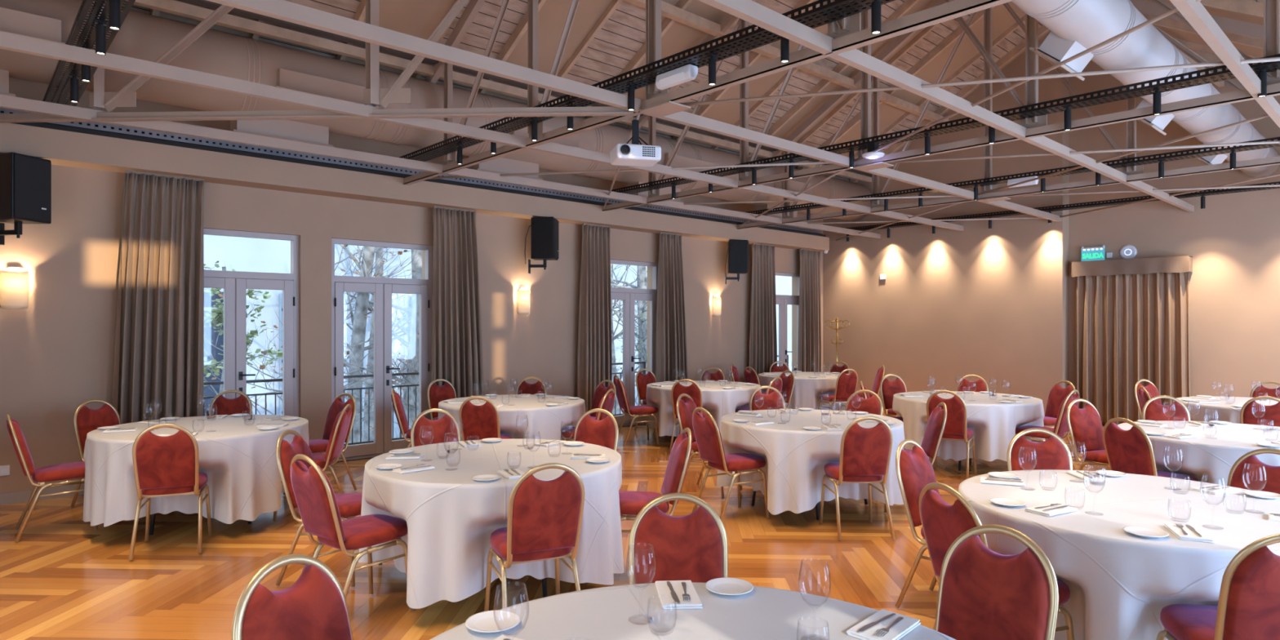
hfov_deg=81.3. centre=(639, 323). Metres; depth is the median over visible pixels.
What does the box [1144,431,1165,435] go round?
plate
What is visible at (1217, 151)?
cable tray
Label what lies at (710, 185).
ceiling spotlight
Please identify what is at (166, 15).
ceiling panel
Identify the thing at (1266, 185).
rod
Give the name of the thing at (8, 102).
ceiling beam
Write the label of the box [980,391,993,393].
plate
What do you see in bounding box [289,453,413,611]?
banquet chair
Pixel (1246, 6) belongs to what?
trim
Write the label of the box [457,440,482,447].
napkin
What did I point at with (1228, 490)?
napkin
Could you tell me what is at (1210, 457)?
tablecloth
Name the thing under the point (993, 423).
tablecloth
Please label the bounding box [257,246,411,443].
plane tree
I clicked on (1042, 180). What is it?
ceiling spotlight
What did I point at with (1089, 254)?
exit sign
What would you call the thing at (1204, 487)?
knife
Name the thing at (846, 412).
napkin
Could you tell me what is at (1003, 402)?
plate
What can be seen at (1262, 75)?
ceiling spotlight
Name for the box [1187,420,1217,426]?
napkin
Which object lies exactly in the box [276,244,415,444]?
plane tree
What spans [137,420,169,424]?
napkin
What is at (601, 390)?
banquet chair
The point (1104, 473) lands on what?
plate
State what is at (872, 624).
knife
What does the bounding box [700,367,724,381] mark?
banquet chair
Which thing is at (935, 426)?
banquet chair
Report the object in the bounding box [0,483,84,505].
baseboard
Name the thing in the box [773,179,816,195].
outlet
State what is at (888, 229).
ceiling spotlight
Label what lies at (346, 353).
plane tree
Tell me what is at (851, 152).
ceiling spotlight
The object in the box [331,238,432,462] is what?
door
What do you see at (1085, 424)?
banquet chair
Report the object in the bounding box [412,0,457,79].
trim
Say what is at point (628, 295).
door
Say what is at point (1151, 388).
banquet chair
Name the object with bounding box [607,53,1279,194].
cable tray
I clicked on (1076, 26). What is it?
air duct
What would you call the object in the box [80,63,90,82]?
ceiling spotlight
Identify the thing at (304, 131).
outlet
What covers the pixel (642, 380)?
banquet chair
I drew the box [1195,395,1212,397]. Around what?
plate
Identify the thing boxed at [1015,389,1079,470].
banquet chair
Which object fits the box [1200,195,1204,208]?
ceiling spotlight
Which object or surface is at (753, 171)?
ceiling spotlight
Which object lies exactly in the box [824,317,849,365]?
coat stand
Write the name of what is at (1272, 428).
napkin
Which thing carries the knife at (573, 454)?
on the napkin at (584, 456)
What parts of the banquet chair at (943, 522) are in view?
frame, backrest, seat, leg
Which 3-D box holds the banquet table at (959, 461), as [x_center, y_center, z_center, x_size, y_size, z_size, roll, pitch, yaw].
[3.716,1.215,8.511,1.524,0.753,1.524,0,0,-11]
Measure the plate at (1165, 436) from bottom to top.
0.012 m
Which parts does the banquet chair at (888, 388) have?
seat, backrest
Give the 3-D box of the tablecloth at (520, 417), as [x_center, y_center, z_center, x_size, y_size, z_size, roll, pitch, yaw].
[-1.403,1.161,8.056,1.614,0.649,1.640,0,0,-43]
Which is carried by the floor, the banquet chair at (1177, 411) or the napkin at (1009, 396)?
the banquet chair at (1177, 411)
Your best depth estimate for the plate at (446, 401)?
7.95 m
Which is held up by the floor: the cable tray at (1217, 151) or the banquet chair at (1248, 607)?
the banquet chair at (1248, 607)
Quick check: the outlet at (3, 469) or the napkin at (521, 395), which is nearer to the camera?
the outlet at (3, 469)
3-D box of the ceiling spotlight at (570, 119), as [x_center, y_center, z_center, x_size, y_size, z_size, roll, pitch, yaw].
[-0.582,-1.716,6.209,0.060,0.192,0.052,0,0,-43]
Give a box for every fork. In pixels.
[400,463,425,469]
[681,582,689,600]
[875,617,903,636]
[986,477,1021,479]
[1034,502,1061,508]
[1175,523,1187,534]
[1208,486,1229,489]
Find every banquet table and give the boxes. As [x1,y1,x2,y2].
[149,513,251,534]
[542,577,546,597]
[751,490,867,519]
[958,460,961,471]
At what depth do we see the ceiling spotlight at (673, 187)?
9.63 m
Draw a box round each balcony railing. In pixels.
[203,378,282,416]
[343,372,418,445]
[612,361,645,415]
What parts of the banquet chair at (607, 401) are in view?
seat, backrest, frame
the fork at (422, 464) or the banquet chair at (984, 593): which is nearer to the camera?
the banquet chair at (984, 593)
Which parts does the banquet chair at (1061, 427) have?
rail, seat, frame, backrest, leg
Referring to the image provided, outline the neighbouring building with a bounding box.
[203,234,791,443]
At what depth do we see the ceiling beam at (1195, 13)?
4.51 m
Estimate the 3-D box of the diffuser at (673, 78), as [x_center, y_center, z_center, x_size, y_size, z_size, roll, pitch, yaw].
[0.228,-1.734,5.296,0.023,0.052,0.245,0,0,-43]
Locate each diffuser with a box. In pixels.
[658,71,685,88]
[1010,181,1031,186]
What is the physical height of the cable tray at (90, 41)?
0.060 m
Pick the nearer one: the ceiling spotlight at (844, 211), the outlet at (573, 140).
the outlet at (573, 140)
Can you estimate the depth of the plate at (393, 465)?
4.33 m
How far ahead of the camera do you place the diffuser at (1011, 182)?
9.22 m
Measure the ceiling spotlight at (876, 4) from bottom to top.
0.192 m
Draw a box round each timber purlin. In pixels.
[623,0,948,125]
[1151,23,1224,87]
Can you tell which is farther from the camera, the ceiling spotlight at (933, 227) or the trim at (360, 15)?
the ceiling spotlight at (933, 227)
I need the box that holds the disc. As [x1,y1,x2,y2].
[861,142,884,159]
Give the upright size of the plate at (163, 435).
0.015 m
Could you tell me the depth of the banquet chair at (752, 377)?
11.72 m
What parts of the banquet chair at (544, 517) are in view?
leg, rail, leg, seat, seat frame, frame, backrest, leg, leg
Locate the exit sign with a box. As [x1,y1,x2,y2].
[1080,244,1112,261]
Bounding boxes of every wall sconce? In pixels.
[0,266,29,309]
[516,287,529,314]
[711,294,721,316]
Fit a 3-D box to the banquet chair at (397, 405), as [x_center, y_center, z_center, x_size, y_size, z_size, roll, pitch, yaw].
[-2.314,1.133,7.837,0.568,0.918,0.431,0,0,-13]
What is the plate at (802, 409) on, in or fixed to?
on the tablecloth at (796, 457)
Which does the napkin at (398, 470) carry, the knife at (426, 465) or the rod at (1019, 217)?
the knife at (426, 465)
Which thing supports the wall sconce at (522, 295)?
attached to the wall at (56, 353)
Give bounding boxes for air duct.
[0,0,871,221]
[1011,0,1279,177]
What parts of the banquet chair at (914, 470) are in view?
frame, leg, backrest, seat, leg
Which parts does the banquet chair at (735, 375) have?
frame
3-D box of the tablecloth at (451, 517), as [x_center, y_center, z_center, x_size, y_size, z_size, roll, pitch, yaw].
[-0.894,1.164,4.661,1.576,0.655,1.585,0,0,-2]
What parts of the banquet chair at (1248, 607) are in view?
leg, rail, seat, frame, backrest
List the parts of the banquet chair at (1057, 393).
seat, backrest, frame, leg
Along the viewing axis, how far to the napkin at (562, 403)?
7.76 m
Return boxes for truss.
[0,0,648,122]
[393,0,1013,185]
[590,0,1279,211]
[724,0,1279,229]
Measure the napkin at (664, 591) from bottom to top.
0.012 m
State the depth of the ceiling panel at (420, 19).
7.68 m
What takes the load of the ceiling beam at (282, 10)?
attached to the roof truss at (1037, 126)
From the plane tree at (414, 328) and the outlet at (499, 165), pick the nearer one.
the outlet at (499, 165)
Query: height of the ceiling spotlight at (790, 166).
0.192 m
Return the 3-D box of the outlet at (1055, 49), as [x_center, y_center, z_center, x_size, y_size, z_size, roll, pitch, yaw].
[3.195,-2.030,5.609,0.500,0.319,0.322,0,0,-43]
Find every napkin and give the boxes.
[102,427,137,432]
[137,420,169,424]
[207,414,227,418]
[256,423,288,426]
[262,415,292,420]
[385,453,424,459]
[391,464,435,474]
[447,400,464,404]
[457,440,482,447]
[493,634,523,639]
[496,468,524,479]
[518,394,530,396]
[533,440,564,447]
[545,402,568,404]
[550,395,570,399]
[570,453,605,458]
[654,580,702,608]
[657,384,672,386]
[734,382,751,384]
[734,412,761,416]
[746,421,773,425]
[779,408,797,412]
[821,425,842,430]
[832,410,851,414]
[846,608,920,639]
[865,419,890,422]
[902,395,923,397]
[963,391,974,393]
[980,476,1025,486]
[999,400,1023,402]
[1002,395,1022,397]
[1024,502,1077,516]
[1066,471,1108,480]
[1134,422,1167,426]
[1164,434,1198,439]
[1164,523,1216,542]
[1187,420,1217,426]
[1189,395,1216,399]
[1190,484,1240,494]
[1192,400,1220,403]
[1268,511,1279,521]
[1269,426,1279,431]
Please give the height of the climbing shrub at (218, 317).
6.464 m
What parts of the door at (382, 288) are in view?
handle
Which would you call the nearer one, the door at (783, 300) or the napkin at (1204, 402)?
the napkin at (1204, 402)
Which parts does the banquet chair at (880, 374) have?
seat, backrest, frame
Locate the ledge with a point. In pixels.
(33, 124)
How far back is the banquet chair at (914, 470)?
4.20 m
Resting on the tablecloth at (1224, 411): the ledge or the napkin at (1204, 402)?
the napkin at (1204, 402)
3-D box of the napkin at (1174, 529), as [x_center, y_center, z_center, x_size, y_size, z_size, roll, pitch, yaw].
[2.180,0.829,2.957,0.120,0.012,0.212,0,0,22]
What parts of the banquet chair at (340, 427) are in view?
leg, seat, leg, frame, backrest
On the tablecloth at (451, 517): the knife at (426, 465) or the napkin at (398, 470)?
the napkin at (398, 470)
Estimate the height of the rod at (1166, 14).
0.026 m
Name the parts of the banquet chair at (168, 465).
leg, leg, backrest, frame, seat frame, seat, leg, rail, leg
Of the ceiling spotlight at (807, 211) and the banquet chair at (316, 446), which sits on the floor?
the banquet chair at (316, 446)
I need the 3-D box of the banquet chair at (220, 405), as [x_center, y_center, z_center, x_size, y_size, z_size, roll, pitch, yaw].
[-4.077,1.133,7.372,0.431,0.918,0.568,0,0,-22]
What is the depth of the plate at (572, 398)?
8.25 m
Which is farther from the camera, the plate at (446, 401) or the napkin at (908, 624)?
the plate at (446, 401)
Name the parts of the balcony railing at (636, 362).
post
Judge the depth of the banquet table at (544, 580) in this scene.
4.29 m
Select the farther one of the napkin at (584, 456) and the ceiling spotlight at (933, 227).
the ceiling spotlight at (933, 227)
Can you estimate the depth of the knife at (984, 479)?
3.90 m
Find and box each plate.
[97,426,119,430]
[156,434,172,436]
[160,417,180,420]
[230,413,248,417]
[257,426,278,430]
[280,417,299,420]
[375,462,402,469]
[389,448,413,454]
[443,400,457,402]
[465,609,520,632]
[471,474,500,481]
[481,437,502,442]
[484,394,497,396]
[534,393,546,395]
[544,403,559,405]
[563,440,584,446]
[566,397,580,399]
[585,457,610,463]
[705,577,753,595]
[732,418,749,422]
[737,410,753,413]
[797,407,813,410]
[801,426,821,430]
[851,411,868,414]
[877,421,896,425]
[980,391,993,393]
[987,471,1017,479]
[989,497,1026,506]
[998,400,1013,403]
[1017,395,1032,398]
[1094,470,1126,476]
[1122,525,1168,537]
[1137,419,1158,423]
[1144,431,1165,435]
[1180,399,1197,401]
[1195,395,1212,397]
[1208,420,1231,424]
[1231,404,1243,407]
[1243,490,1279,498]
[1255,442,1279,447]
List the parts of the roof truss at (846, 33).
post, gusset plate, post, gusset plate, post, gusset plate, node plate, post, gusset plate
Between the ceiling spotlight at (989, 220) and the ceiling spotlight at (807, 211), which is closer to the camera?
the ceiling spotlight at (807, 211)
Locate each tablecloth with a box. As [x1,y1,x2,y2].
[83,414,308,526]
[358,439,623,608]
[430,582,955,639]
[438,394,585,440]
[645,380,761,436]
[716,408,904,515]
[758,371,849,410]
[892,391,1044,461]
[958,469,1279,639]
[1117,420,1279,485]
[1173,396,1279,423]
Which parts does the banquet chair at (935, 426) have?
seat, backrest, frame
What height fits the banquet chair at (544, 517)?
0.918 m
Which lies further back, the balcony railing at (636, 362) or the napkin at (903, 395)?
the balcony railing at (636, 362)
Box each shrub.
[203,260,282,396]
[355,332,418,438]
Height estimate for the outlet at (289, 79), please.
0.202 m
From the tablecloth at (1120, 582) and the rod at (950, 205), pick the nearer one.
the tablecloth at (1120, 582)
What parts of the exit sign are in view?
panel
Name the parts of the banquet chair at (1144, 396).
frame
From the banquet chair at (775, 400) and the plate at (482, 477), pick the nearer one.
the plate at (482, 477)
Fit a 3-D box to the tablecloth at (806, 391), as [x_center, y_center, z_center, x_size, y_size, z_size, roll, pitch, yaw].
[2.721,1.159,12.255,1.631,0.646,1.601,0,0,-43]
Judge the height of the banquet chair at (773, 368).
0.918 m
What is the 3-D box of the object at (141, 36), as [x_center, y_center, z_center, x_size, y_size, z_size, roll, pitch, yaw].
[-0.931,-2.278,9.753,14.050,0.936,0.866,0,0,-43]
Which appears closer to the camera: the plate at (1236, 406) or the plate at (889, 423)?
the plate at (889, 423)
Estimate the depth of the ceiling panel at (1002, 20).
11.91 m
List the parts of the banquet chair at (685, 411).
frame, backrest, leg, seat, leg, leg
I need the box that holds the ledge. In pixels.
[0,110,826,236]
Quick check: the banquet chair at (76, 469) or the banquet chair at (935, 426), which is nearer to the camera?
the banquet chair at (76, 469)
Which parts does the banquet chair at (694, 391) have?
leg, backrest, frame, seat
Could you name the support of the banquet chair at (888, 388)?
on the floor
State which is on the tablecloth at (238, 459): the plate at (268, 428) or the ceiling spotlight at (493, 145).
the plate at (268, 428)
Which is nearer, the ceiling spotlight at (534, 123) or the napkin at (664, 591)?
the napkin at (664, 591)
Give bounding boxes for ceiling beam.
[0,31,963,231]
[0,94,880,238]
[124,0,871,182]
[206,0,1062,222]
[697,0,1194,212]
[1169,0,1279,128]
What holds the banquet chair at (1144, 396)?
on the floor
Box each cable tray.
[0,107,822,234]
[42,0,135,106]
[399,0,895,161]
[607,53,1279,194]
[746,137,1279,215]
[844,181,1279,231]
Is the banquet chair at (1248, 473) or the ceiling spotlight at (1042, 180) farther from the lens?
the ceiling spotlight at (1042, 180)
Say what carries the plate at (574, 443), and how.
on the tablecloth at (451, 517)
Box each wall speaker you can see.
[0,151,51,244]
[524,216,559,273]
[724,240,748,284]
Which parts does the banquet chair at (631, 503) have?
leg, rail, seat, backrest, frame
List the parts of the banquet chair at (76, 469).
backrest, frame, leg, leg, seat, rail, leg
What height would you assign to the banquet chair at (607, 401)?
0.918 m
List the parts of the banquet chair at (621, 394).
backrest, leg, frame, leg, seat, rail, leg, leg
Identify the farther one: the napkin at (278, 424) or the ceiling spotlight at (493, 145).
the ceiling spotlight at (493, 145)
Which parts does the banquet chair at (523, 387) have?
backrest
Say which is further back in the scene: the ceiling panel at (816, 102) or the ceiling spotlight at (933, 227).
the ceiling spotlight at (933, 227)
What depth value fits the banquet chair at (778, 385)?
9.54 m
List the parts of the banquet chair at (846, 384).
seat, frame, backrest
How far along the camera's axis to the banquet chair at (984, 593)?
2.41 m
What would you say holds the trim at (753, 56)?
attached to the ceiling
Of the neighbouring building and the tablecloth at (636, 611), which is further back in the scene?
the neighbouring building
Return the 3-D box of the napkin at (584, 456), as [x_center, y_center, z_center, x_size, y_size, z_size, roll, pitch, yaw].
[-0.322,0.829,4.662,0.212,0.012,0.120,0,0,2]
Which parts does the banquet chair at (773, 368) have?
backrest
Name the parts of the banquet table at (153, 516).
leg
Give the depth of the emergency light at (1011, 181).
9.21 m
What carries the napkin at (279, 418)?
on the tablecloth at (238, 459)
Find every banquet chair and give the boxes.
[6,413,97,542]
[71,399,120,507]
[128,423,212,559]
[208,389,252,415]
[231,554,352,639]
[272,404,351,521]
[275,429,382,586]
[283,392,356,494]
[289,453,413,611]
[391,388,411,448]
[410,408,460,447]
[426,378,456,420]
[459,395,511,440]
[484,462,584,611]
[515,376,546,394]
[560,388,614,441]
[573,408,618,451]
[590,379,616,419]
[613,374,658,446]
[613,427,692,574]
[628,492,728,584]
[634,368,656,434]
[669,378,706,452]
[676,393,742,498]
[691,407,769,521]
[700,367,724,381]
[729,363,740,382]
[735,376,782,412]
[743,366,765,394]
[749,386,785,410]
[769,360,789,372]
[777,370,794,408]
[817,368,857,410]
[818,416,895,540]
[828,361,849,373]
[844,389,882,415]
[855,364,884,398]
[860,381,905,448]
[875,402,946,512]
[880,373,906,417]
[895,439,939,608]
[919,482,1074,639]
[926,390,977,479]
[934,524,1058,639]
[955,374,988,391]
[1006,427,1072,471]
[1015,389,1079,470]
[1043,380,1076,460]
[1066,398,1110,470]
[1102,417,1198,481]
[1134,378,1161,419]
[1137,386,1152,409]
[1142,395,1190,421]
[1155,533,1279,639]
[1226,448,1279,493]
[1240,395,1279,426]
[1249,381,1279,398]
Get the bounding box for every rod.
[427,161,830,179]
[603,114,639,208]
[635,195,958,206]
[678,57,1279,106]
[737,169,844,226]
[775,217,1043,225]
[835,202,961,240]
[853,0,1200,161]
[886,140,1279,164]
[977,114,1269,195]
[1005,184,1279,197]
[1059,173,1279,217]
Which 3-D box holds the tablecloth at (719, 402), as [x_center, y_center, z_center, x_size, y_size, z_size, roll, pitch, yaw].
[0.860,1.161,10.199,1.642,0.648,1.581,0,0,-43]
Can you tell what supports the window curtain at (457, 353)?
hanging from the wall at (56, 353)
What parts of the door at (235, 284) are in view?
handle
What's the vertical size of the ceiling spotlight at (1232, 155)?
0.192 m
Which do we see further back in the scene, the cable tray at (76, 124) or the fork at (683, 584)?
the cable tray at (76, 124)
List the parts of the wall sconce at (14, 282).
wall plate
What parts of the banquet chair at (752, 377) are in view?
frame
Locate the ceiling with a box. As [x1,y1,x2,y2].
[104,0,1263,181]
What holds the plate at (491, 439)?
on the tablecloth at (451, 517)
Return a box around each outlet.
[0,7,65,44]
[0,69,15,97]
[1,467,6,473]
[230,119,333,146]
[275,68,383,108]
[468,157,542,180]
[509,121,582,148]
[627,182,684,202]
[663,153,714,173]
[755,204,797,217]
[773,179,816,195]
[1029,31,1093,80]
[1136,99,1174,135]
[1195,143,1227,164]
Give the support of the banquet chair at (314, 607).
on the floor
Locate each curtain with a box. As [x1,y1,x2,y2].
[111,169,204,424]
[431,205,484,420]
[577,222,612,414]
[655,231,688,382]
[749,243,777,376]
[797,248,821,372]
[1071,255,1192,425]
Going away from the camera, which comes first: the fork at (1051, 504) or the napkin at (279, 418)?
the fork at (1051, 504)
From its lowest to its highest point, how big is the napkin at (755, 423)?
0.012 m
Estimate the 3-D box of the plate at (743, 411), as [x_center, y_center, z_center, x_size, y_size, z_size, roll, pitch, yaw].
[0.992,0.828,6.986,0.151,0.015,0.151,0,0,-43]
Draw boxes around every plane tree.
[204,244,422,434]
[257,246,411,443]
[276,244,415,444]
[343,245,422,439]
[610,263,647,405]
[610,263,647,416]
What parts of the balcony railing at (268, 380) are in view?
rail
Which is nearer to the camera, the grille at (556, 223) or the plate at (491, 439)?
the plate at (491, 439)
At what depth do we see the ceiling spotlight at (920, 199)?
10.31 m
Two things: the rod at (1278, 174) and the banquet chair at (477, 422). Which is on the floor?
the banquet chair at (477, 422)
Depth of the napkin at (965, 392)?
8.96 m
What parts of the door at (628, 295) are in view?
handle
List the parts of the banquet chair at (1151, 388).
backrest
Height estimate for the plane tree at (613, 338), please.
10.007 m
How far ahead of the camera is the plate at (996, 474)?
4.08 m
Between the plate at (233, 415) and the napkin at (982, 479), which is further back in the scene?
the plate at (233, 415)
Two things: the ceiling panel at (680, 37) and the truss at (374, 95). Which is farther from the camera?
the ceiling panel at (680, 37)
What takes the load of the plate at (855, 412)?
on the tablecloth at (796, 457)
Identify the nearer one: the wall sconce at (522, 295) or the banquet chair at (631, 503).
the banquet chair at (631, 503)
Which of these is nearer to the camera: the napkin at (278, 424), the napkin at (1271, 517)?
the napkin at (1271, 517)
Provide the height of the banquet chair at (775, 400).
0.918 m
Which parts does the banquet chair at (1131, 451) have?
backrest, frame, seat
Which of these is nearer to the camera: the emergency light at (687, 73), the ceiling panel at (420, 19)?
the emergency light at (687, 73)
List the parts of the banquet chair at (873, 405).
backrest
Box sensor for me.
[880,274,885,279]
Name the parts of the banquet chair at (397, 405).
backrest, seat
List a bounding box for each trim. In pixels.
[0,122,829,251]
[0,410,1094,639]
[150,8,159,16]
[249,19,264,39]
[337,0,365,61]
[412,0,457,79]
[477,0,546,93]
[586,0,692,118]
[639,0,756,130]
[672,0,813,140]
[711,6,859,149]
[748,0,919,156]
[782,23,938,155]
[797,5,995,169]
[828,14,1025,177]
[849,24,1048,182]
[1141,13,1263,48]
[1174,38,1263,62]
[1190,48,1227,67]
[1200,0,1263,17]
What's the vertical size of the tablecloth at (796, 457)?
0.654 m
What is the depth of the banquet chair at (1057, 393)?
8.86 m
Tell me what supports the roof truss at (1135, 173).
attached to the wall
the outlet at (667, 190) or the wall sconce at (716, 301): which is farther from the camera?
the wall sconce at (716, 301)
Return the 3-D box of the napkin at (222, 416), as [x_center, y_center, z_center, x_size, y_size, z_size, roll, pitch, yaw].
[-3.762,0.829,6.638,0.120,0.012,0.212,0,0,-16]
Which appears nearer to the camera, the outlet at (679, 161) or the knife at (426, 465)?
the knife at (426, 465)
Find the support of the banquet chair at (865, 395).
on the floor
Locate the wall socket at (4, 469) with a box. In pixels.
[0,464,9,475]
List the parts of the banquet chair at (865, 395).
frame, backrest, seat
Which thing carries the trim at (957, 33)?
attached to the ceiling
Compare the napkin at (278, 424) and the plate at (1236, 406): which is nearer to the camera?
the napkin at (278, 424)
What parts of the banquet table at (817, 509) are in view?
leg, leg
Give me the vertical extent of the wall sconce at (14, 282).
0.375 m
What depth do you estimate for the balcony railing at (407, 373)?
9.40 m
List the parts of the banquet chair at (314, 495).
backrest, leg, frame, leg, seat frame, seat, leg, rail, leg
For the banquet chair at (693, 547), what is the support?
on the floor
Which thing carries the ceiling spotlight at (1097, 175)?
attached to the cable tray at (1217, 151)
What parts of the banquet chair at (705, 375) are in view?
backrest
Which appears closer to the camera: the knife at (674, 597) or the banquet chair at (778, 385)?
the knife at (674, 597)
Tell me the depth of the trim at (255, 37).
7.18 m
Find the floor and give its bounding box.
[0,407,1109,639]
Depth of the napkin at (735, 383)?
10.32 m
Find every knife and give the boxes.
[390,454,421,456]
[400,465,431,470]
[511,468,520,475]
[573,453,598,454]
[666,581,679,604]
[858,613,895,632]
[984,479,1022,482]
[1042,505,1067,511]
[1076,471,1092,478]
[1185,524,1202,537]
[1199,484,1222,488]
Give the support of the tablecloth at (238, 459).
on the banquet table at (153, 516)
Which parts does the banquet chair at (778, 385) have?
seat, backrest, frame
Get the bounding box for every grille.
[13,154,51,221]
[553,217,559,258]
[642,146,655,156]
[747,240,748,271]
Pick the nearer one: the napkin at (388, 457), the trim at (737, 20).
the napkin at (388, 457)
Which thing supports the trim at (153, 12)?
attached to the ceiling
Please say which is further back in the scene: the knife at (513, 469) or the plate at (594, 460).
the plate at (594, 460)
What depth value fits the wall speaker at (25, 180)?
6.35 m
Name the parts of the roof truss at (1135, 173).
post, gusset plate, post, gusset plate, post, gusset plate, node plate, post, gusset plate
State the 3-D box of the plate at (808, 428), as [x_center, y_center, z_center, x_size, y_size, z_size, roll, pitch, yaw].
[1.357,0.828,5.889,0.151,0.015,0.151,0,0,-43]
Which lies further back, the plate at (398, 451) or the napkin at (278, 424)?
the napkin at (278, 424)
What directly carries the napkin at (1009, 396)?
on the tablecloth at (993, 423)
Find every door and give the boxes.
[204,228,298,417]
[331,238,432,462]
[610,259,657,426]
[775,271,799,370]
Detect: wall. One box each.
[0,77,822,493]
[822,30,1068,415]
[1068,60,1279,397]
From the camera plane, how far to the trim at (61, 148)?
8.25 m
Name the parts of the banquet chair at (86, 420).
leg, frame, backrest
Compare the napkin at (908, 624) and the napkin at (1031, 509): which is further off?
the napkin at (1031, 509)
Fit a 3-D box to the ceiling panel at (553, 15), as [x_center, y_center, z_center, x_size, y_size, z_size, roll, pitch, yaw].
[-0.399,-3.813,7.907,0.790,2.061,3.630,0,0,-43]
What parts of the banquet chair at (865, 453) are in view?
leg, rail, leg, seat, seat frame, frame, backrest, leg, leg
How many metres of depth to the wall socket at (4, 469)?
6.60 m
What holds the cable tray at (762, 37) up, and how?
attached to the roof truss at (846, 33)
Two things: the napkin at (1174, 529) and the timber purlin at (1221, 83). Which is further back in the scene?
the timber purlin at (1221, 83)
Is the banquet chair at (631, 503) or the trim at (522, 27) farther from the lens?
the trim at (522, 27)
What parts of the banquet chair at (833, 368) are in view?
backrest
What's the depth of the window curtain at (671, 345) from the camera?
11.99 m
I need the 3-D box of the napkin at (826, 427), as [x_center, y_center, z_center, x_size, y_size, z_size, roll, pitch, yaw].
[1.535,0.829,5.961,0.120,0.012,0.212,0,0,0]
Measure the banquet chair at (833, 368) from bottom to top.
0.918 m
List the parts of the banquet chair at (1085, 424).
leg, frame, backrest, seat, rail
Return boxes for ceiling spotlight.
[69,74,79,102]
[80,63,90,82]
[93,19,107,55]
[108,0,119,30]
[456,144,463,164]
[490,142,496,154]
[530,118,538,141]
[565,105,573,130]
[626,83,635,111]
[671,183,676,199]
[706,54,717,85]
[708,183,712,192]
[751,167,757,185]
[780,35,789,62]
[787,160,794,178]
[806,208,810,220]
[842,208,846,216]
[848,148,854,168]
[871,0,881,35]
[884,199,888,211]
[887,227,889,238]
[918,192,922,207]
[924,133,931,155]
[932,226,935,234]
[973,185,977,200]
[987,217,991,228]
[988,125,995,144]
[1040,177,1045,192]
[1063,106,1071,131]
[1095,172,1100,186]
[1152,88,1160,115]
[1158,160,1164,177]
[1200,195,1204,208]
[1229,150,1235,169]
[1257,67,1266,97]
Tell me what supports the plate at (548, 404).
on the tablecloth at (520, 417)
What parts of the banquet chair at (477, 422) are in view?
backrest, seat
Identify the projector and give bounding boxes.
[609,120,661,167]
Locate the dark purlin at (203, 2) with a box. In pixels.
[182,0,871,176]
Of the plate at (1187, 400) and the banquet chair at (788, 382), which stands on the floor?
the banquet chair at (788, 382)
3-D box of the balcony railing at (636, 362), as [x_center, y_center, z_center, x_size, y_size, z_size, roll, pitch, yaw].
[-0.497,1.120,12.094,1.580,0.960,0.040,0,0,-43]
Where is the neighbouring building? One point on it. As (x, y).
(238, 254)
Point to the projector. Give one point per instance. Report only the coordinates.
(636, 154)
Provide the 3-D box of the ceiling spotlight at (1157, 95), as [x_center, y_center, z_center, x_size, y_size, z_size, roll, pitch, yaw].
[4.008,-1.716,5.774,0.060,0.192,0.052,0,0,-43]
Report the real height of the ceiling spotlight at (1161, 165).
0.192 m
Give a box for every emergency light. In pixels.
[655,64,697,89]
[1007,175,1038,187]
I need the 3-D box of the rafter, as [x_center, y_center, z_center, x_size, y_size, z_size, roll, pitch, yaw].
[-0.087,-3.794,8.188,0.050,2.172,3.640,0,0,-43]
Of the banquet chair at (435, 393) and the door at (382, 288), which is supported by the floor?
the banquet chair at (435, 393)
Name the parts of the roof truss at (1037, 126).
post, gusset plate, post, gusset plate, post, node plate, post, gusset plate, gusset plate, post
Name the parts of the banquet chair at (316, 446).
seat, backrest, frame, leg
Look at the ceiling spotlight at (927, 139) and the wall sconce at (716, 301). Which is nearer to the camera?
the ceiling spotlight at (927, 139)
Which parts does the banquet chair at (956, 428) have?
leg, backrest, frame, seat frame, seat, leg, leg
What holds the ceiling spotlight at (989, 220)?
attached to the cable tray at (1215, 192)
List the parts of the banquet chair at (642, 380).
frame, backrest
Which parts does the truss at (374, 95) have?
post, gusset plate, post, gusset plate, post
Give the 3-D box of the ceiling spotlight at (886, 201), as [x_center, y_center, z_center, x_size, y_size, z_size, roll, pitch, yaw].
[3.537,-1.716,10.712,0.060,0.192,0.052,0,0,-43]
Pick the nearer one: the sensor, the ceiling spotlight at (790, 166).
the ceiling spotlight at (790, 166)
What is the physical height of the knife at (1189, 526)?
0.003 m
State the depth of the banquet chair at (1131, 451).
5.34 m
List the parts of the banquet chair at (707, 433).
leg, backrest, frame, leg, seat frame, seat, leg, rail, leg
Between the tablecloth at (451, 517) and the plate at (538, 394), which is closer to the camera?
the tablecloth at (451, 517)
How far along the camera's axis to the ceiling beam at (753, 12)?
5.11 m
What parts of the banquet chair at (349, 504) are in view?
leg, frame, backrest, leg, seat frame, leg, seat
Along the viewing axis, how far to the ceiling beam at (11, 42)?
5.70 m
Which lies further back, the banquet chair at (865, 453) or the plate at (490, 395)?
the plate at (490, 395)
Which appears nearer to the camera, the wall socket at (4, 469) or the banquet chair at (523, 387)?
the wall socket at (4, 469)
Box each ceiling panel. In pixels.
[158,0,256,37]
[345,0,455,76]
[484,0,613,103]
[609,0,726,127]
[682,0,852,147]
[750,0,953,159]
[804,1,1025,175]
[856,29,1050,182]
[1143,0,1263,25]
[1153,24,1263,57]
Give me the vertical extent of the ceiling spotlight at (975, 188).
0.192 m

